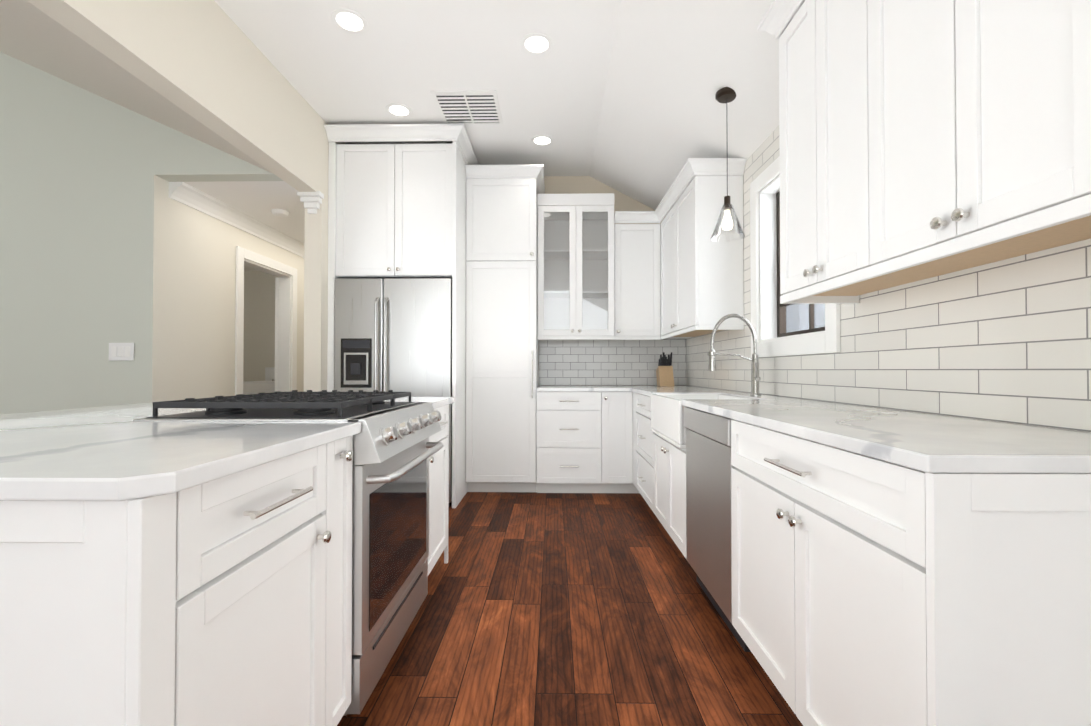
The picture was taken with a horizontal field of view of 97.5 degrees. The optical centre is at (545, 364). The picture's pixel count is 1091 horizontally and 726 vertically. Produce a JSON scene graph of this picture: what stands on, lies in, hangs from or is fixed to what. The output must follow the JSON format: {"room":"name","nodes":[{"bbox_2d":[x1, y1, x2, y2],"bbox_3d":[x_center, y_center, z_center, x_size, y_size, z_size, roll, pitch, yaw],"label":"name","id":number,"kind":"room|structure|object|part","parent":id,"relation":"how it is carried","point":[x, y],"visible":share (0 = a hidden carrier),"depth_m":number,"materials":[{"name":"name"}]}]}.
{"room":"kitchen","nodes":[
{"label":"kitchen","id":0,"kind":"room"},
{"bbox_2d":[0,52,282,414],"bbox_3d":[-4.518,-1.300,3.340,5.370,4.806,0.120,0,-1,1],"label":"wall","id":1,"kind":"structure","parent":0,"point":[80,168],"depth_m":3.25,"materials":[{"name":"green paint"}]},
{"bbox_2d":[109,343,133,360],"bbox_3d":[-2.864,-0.088,3.232,0.170,0.120,0.009,0,-1,1],"label":"switch plate","id":2,"kind":"object","parent":1,"relation":"attached to","point":[121,351],"visible":1,"depth_m":3.23,"materials":[{"name":"white plastic"}]},
{"bbox_2d":[0,0,304,270],"bbox_3d":[-4.545,-2.574,1.714,5.370,2.537,9.360,0,-1,1],"label":"ceiling","id":3,"kind":"structure","parent":0,"point":[32,35],"depth_m":2.80,"materials":[{"name":"white paint"}]},
{"bbox_2d":[271,209,288,216],"bbox_3d":[-2.212,-1.260,3.991,0.130,0.036,0.130,0,-1,1],"label":"smoke detector","id":4,"kind":"object","parent":3,"relation":"attached to","point":[280,212],"visible":0.98,"depth_m":3.95,"materials":[{"name":"white plastic"}]},
{"bbox_2d":[27,0,344,199],"bbox_3d":[-1.807,-1.609,0.938,0.130,0.590,7.920,0,-1,1],"label":"header beam","id":5,"kind":"structure","parent":0,"point":[209,65],"depth_m":2.49,"materials":[{"name":"beige paint"}]},
{"bbox_2d":[152,175,303,401],"bbox_3d":[-2.688,-0.075,4.784,0.122,2.390,3.102,0,-1,1],"label":"wall","id":6,"kind":"structure","parent":0,"point":[194,296],"depth_m":3.63,"materials":[{"name":"paint"}]},
{"bbox_2d":[169,182,303,257],"bbox_3d":[-2.578,-1.214,4.857,0.100,0.110,2.979,0,-1,1],"label":"crown molding","id":7,"kind":"structure","parent":6,"relation":"attached to","point":[194,198],"depth_m":3.88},
{"bbox_2d":[235,246,296,395],"bbox_3d":[-2.683,0.055,4.544,0.140,2.125,0.950,0,-1,1],"label":"door frame","id":8,"kind":"structure","parent":6,"relation":"attached to","point":[287,347],"depth_m":4.92,"materials":[{"name":"white wood"}]},
{"bbox_2d":[272,278,278,391],"bbox_3d":[-2.959,0.112,5.272,0.421,2.012,0.692,0,-1,1],"label":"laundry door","id":9,"kind":"structure","parent":6,"relation":"in","point":[276,325],"depth_m":4.93,"materials":[{"name":"white wood"}]},
{"bbox_2d":[243,271,278,380],"bbox_3d":[-3.152,-0.106,6.414,3.000,2.490,0.140,0,-1,1],"label":"wall","id":10,"kind":"structure","parent":0,"point":[259,325],"depth_m":6.36,"materials":[{"name":"paint"}]},
{"bbox_2d":[304,198,327,391],"bbox_3d":[-1.740,-0.073,4.970,0.130,2.390,2.700,0,-1,1],"label":"column","id":11,"kind":"structure","parent":0,"point":[315,297],"depth_m":3.63,"materials":[{"name":"beige paint"}]},
{"bbox_2d":[297,191,323,213],"bbox_3d":[-1.763,-1.218,3.594,0.170,0.148,0.075,0,-1,1],"label":"corbel bracket","id":12,"kind":"object","parent":11,"relation":"attached to","point":[311,201],"visible":1,"depth_m":3.58,"materials":[{"name":"white wood"}]},
{"bbox_2d":[214,0,804,215],"bbox_3d":[-0.204,-1.705,0.842,3.340,0.600,7.780,0,-1,1],"label":"ceiling","id":13,"kind":"structure","parent":0,"point":[618,95],"depth_m":2.94,"materials":[{"name":"white paint"}]},
{"bbox_2d":[331,8,367,33],"bbox_3d":[-1.074,-1.881,2.629,0.190,0.007,0.190,0,-1,1],"label":"recessed light","id":14,"kind":"object","parent":13,"relation":"in","point":[349,21],"visible":1,"depth_m":2.63,"materials":[{"name":"white plastic"}]},
{"bbox_2d":[386,103,411,117],"bbox_3d":[-1.079,-1.870,3.529,0.190,0.007,0.190,0,-1,1],"label":"recessed light","id":15,"kind":"object","parent":13,"relation":"in","point":[398,110],"visible":1,"depth_m":3.53,"materials":[{"name":"white plastic"}]},
{"bbox_2d":[430,90,502,124],"bbox_3d":[-0.560,-1.870,3.501,0.450,0.009,0.450,0,-1,1],"label":"ceiling vent","id":16,"kind":"object","parent":13,"relation":"in","point":[473,107],"visible":0.98,"depth_m":3.47,"materials":[{"name":"plastic"}]},
{"bbox_2d":[521,33,552,54],"bbox_3d":[-0.051,-1.879,2.812,0.190,0.007,0.190,0,-1,1],"label":"recessed light","id":17,"kind":"object","parent":13,"relation":"in","point":[536,44],"visible":1,"depth_m":2.81,"materials":[{"name":"white plastic"}]},
{"bbox_2d":[531,135,553,145],"bbox_3d":[-0.027,-1.865,3.992,0.190,0.007,0.190,0,-1,1],"label":"recessed light","id":18,"kind":"object","parent":13,"relation":"in","point":[541,140],"visible":1,"depth_m":3.99,"materials":[{"name":"white plastic"}]},
{"bbox_2d":[710,87,744,241],"bbox_3d":[1.038,-1.140,2.736,0.186,0.833,0.186,0,-1,1],"label":"pendant light","id":19,"kind":"object","parent":13,"relation":"hanging from","point":[726,95],"visible":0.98,"depth_m":2.71,"materials":[{"name":"clear glass"}]},
{"bbox_2d":[337,492,802,725],"bbox_3d":[-2.870,1.114,1.644,8.720,0.060,9.640,0,-1,1],"label":"floor","id":20,"kind":"structure","parent":0,"point":[566,609],"depth_m":1.92,"materials":[{"name":"brown wood"}]},
{"bbox_2d":[0,401,453,725],"bbox_3d":[-1.164,0.644,1.676,1.290,0.882,1.989,0,-1,1],"label":"kitchen island","id":21,"kind":"object","parent":20,"relation":"on","point":[175,573],"depth_m":0.78,"materials":[{"name":"white paint"}]},
{"bbox_2d":[0,397,453,504],"bbox_3d":[-1.184,0.185,1.689,1.310,0.032,2.036,0,-1,1],"label":"island countertop","id":22,"kind":"structure","parent":21,"relation":"on","point":[92,455],"depth_m":0.92,"materials":[{"name":"white stone"}]},
{"bbox_2d":[243,367,274,394],"bbox_3d":[-3.299,0.581,5.971,0.680,1.095,0.695,0,-1,1],"label":"washer","id":23,"kind":"object","parent":20,"relation":"on","point":[267,385],"visible":0.19,"depth_m":5.66,"materials":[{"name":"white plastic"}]},
{"bbox_2d":[133,390,442,715],"bbox_3d":[-0.827,0.597,1.776,0.763,0.978,0.758,0,-1,1],"label":"range","id":24,"kind":"object","parent":20,"relation":"on","point":[392,451],"visible":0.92,"depth_m":1.55,"materials":[{"name":"stainless steel"},{"name":"black glass"},{"name":"black cast iron"}]},
{"bbox_3d":[-0.489,0.542,1.771,0.088,0.696,0.694,0,-1,1],"label":"knob","id":25,"kind":"part","parent":24,"relation":"part of","materials":[{"name":"silver metal"}]},
{"bbox_2d":[334,278,451,505],"bbox_3d":[-1.176,0.224,4.070,0.904,1.775,0.874,0,-1,1],"label":"refrigerator","id":26,"kind":"object","parent":20,"relation":"on","point":[394,334],"visible":0.46,"depth_m":3.69,"materials":[{"name":"metal"}]},
{"bbox_3d":[-1.397,0.047,3.671,0.369,1.136,0.066,0,-1,1],"label":"handle","id":27,"kind":"part","parent":26,"relation":"part of","materials":[{"name":"silver metal"}]},
{"bbox_2d":[464,164,539,495],"bbox_3d":[-0.377,-0.290,4.408,0.604,2.812,0.618,0,-1,1],"label":"tall cabinet","id":28,"kind":"object","parent":20,"relation":"on","point":[501,211],"depth_m":4.11,"materials":[{"name":"white paint"}]},
{"bbox_2d":[652,473,686,558],"bbox_3d":[1.034,0.657,2.820,0.628,0.882,0.790,0,-1,1],"label":"base cabinet","id":29,"kind":"object","parent":20,"relation":"on","point":[668,489],"depth_m":2.74,"materials":[{"name":"white paint"}]},
{"bbox_2d":[684,407,750,651],"bbox_3d":[1.013,0.650,2.115,0.630,0.879,0.612,0,-1,1],"label":"dishwasher","id":30,"kind":"object","parent":20,"relation":"on","point":[709,466],"visible":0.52,"depth_m":2.05,"materials":[{"name":"metal"}]},
{"bbox_2d":[731,465,1090,725],"bbox_3d":[1.008,0.640,1.320,0.629,0.882,0.970,0,-1,1],"label":"base cabinet","id":31,"kind":"object","parent":20,"relation":"on","point":[891,567],"depth_m":0.88,"materials":[{"name":"white paint"}]},
{"bbox_2d":[536,385,1090,476],"bbox_3d":[0.624,0.198,2.770,1.446,0.032,3.850,0,-1,1],"label":"countertop","id":32,"kind":"structure","parent":31,"relation":"on","point":[580,428],"depth_m":1.63,"materials":[{"name":"white stone"}]},
{"bbox_2d":[656,352,673,385],"bbox_3d":[1.117,0.043,4.471,0.130,0.314,0.178,0,-1,1],"label":"knife block","id":33,"kind":"object","parent":32,"relation":"on","point":[664,374],"visible":1,"depth_m":4.43,"materials":[{"name":"brown wood"}]},
{"bbox_2d":[651,394,753,448],"bbox_3d":[0.927,0.313,2.826,0.465,0.249,0.730,0,-1,1],"label":"sink","id":34,"kind":"object","parent":32,"relation":"in","point":[667,410],"depth_m":2.77,"materials":[{"name":"white ceramic"}]},
{"bbox_2d":[707,314,760,395],"bbox_3d":[1.101,-0.059,2.782,0.306,0.480,0.091,0,-1,1],"label":"faucet","id":35,"kind":"object","parent":32,"relation":"on","point":[755,377],"visible":1,"depth_m":2.79,"materials":[{"name":"silver metal"}]},
{"bbox_2d":[487,176,686,385],"bbox_3d":[-0.073,-0.420,4.786,3.210,3.080,0.140,0,-1,1],"label":"wall","id":36,"kind":"structure","parent":0,"point":[572,185],"depth_m":4.72,"materials":[{"name":"beige paint"}]},
{"bbox_2d":[332,128,467,295],"bbox_3d":[-1.174,-1.259,4.245,0.920,1.146,0.993,0,-1,1],"label":"upper cabinet","id":37,"kind":"object","parent":36,"relation":"attached to","point":[445,210],"depth_m":3.75,"materials":[{"name":"white paint"}]},
{"bbox_2d":[537,193,614,339],"bbox_3d":[0.279,-0.887,4.507,0.697,1.324,0.414,0,-1,1],"label":"upper cabinet","id":38,"kind":"object","parent":36,"relation":"attached to","point":[575,272],"visible":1,"depth_m":4.34,"materials":[{"name":"white paint"}]},
{"bbox_2d":[539,339,686,384],"bbox_3d":[0.655,-0.025,4.695,1.446,0.456,0.006,0,-1,1],"label":"tile backsplash","id":39,"kind":"structure","parent":36,"relation":"attached to","point":[598,362],"depth_m":4.69,"materials":[{"name":"grey tile"}]},
{"bbox_2d":[614,218,653,339],"bbox_3d":[0.848,-0.769,4.497,0.438,1.028,0.412,0,-1,1],"label":"upper cabinet","id":40,"kind":"object","parent":36,"relation":"attached to","point":[633,243],"depth_m":4.36,"materials":[{"name":"white paint"}]},
{"bbox_2d":[686,126,1090,431],"bbox_3d":[1.391,-0.166,0.798,0.150,2.480,8.060,0,-1,1],"label":"tiled wall","id":41,"kind":"structure","parent":0,"point":[1007,340],"depth_m":1.55,"materials":[{"name":"tile"}]},
{"bbox_2d":[650,158,745,337],"bbox_3d":[1.170,-0.823,3.823,0.387,1.120,1.085,0,-1,1],"label":"upper cabinet","id":42,"kind":"object","parent":41,"relation":"attached to","point":[678,273],"depth_m":3.28,"materials":[{"name":"white paint"}]},
{"bbox_2d":[750,156,840,357],"bbox_3d":[1.406,-0.617,2.644,0.162,1.135,0.940,0,-1,1],"label":"window","id":43,"kind":"structure","parent":41,"relation":"in","point":[770,343],"depth_m":3.00,"materials":[{"name":"white wood"}]},
{"bbox_3d":[1.464,-0.620,2.643,0.045,0.920,0.730,0,-1,1],"label":"bronze window sash","id":44,"kind":"part","parent":43,"relation":"part of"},
{"bbox_2d":[773,0,935,299],"bbox_3d":[1.165,-0.903,1.741,0.328,1.207,0.639,0,-1,1],"label":"upper cabinet","id":45,"kind":"object","parent":41,"relation":"attached to","point":[814,42],"depth_m":1.79,"materials":[{"name":"white paint"}]},
{"bbox_2d":[849,0,1090,275],"bbox_3d":[1.156,-0.910,1.161,0.328,1.207,0.758,0,-1,1],"label":"upper cabinet","id":46,"kind":"object","parent":41,"relation":"attached to","point":[921,139],"depth_m":1.18,"materials":[{"name":"white paint"}]},
{"bbox_2d":[1053,0,1090,207],"bbox_3d":[1.146,-0.917,0.540,0.328,1.207,0.719,0,-1,1],"label":"upper cabinet","id":47,"kind":"object","parent":41,"relation":"attached to","point":[1071,18],"depth_m":0.90,"materials":[{"name":"white paint"}]},
{"label":"outside","id":48,"kind":"structure","parent":0,"visible":0},
{"bbox_2d":[786,304,824,332],"bbox_3d":[2.695,-1.128,4.958,0.020,5.500,12.000,0,-1,1],"label":"sky","id":49,"kind":"structure","parent":48,"point":[805,313],"depth_m":5.00,"materials":[{"name":"white"}]}
]}

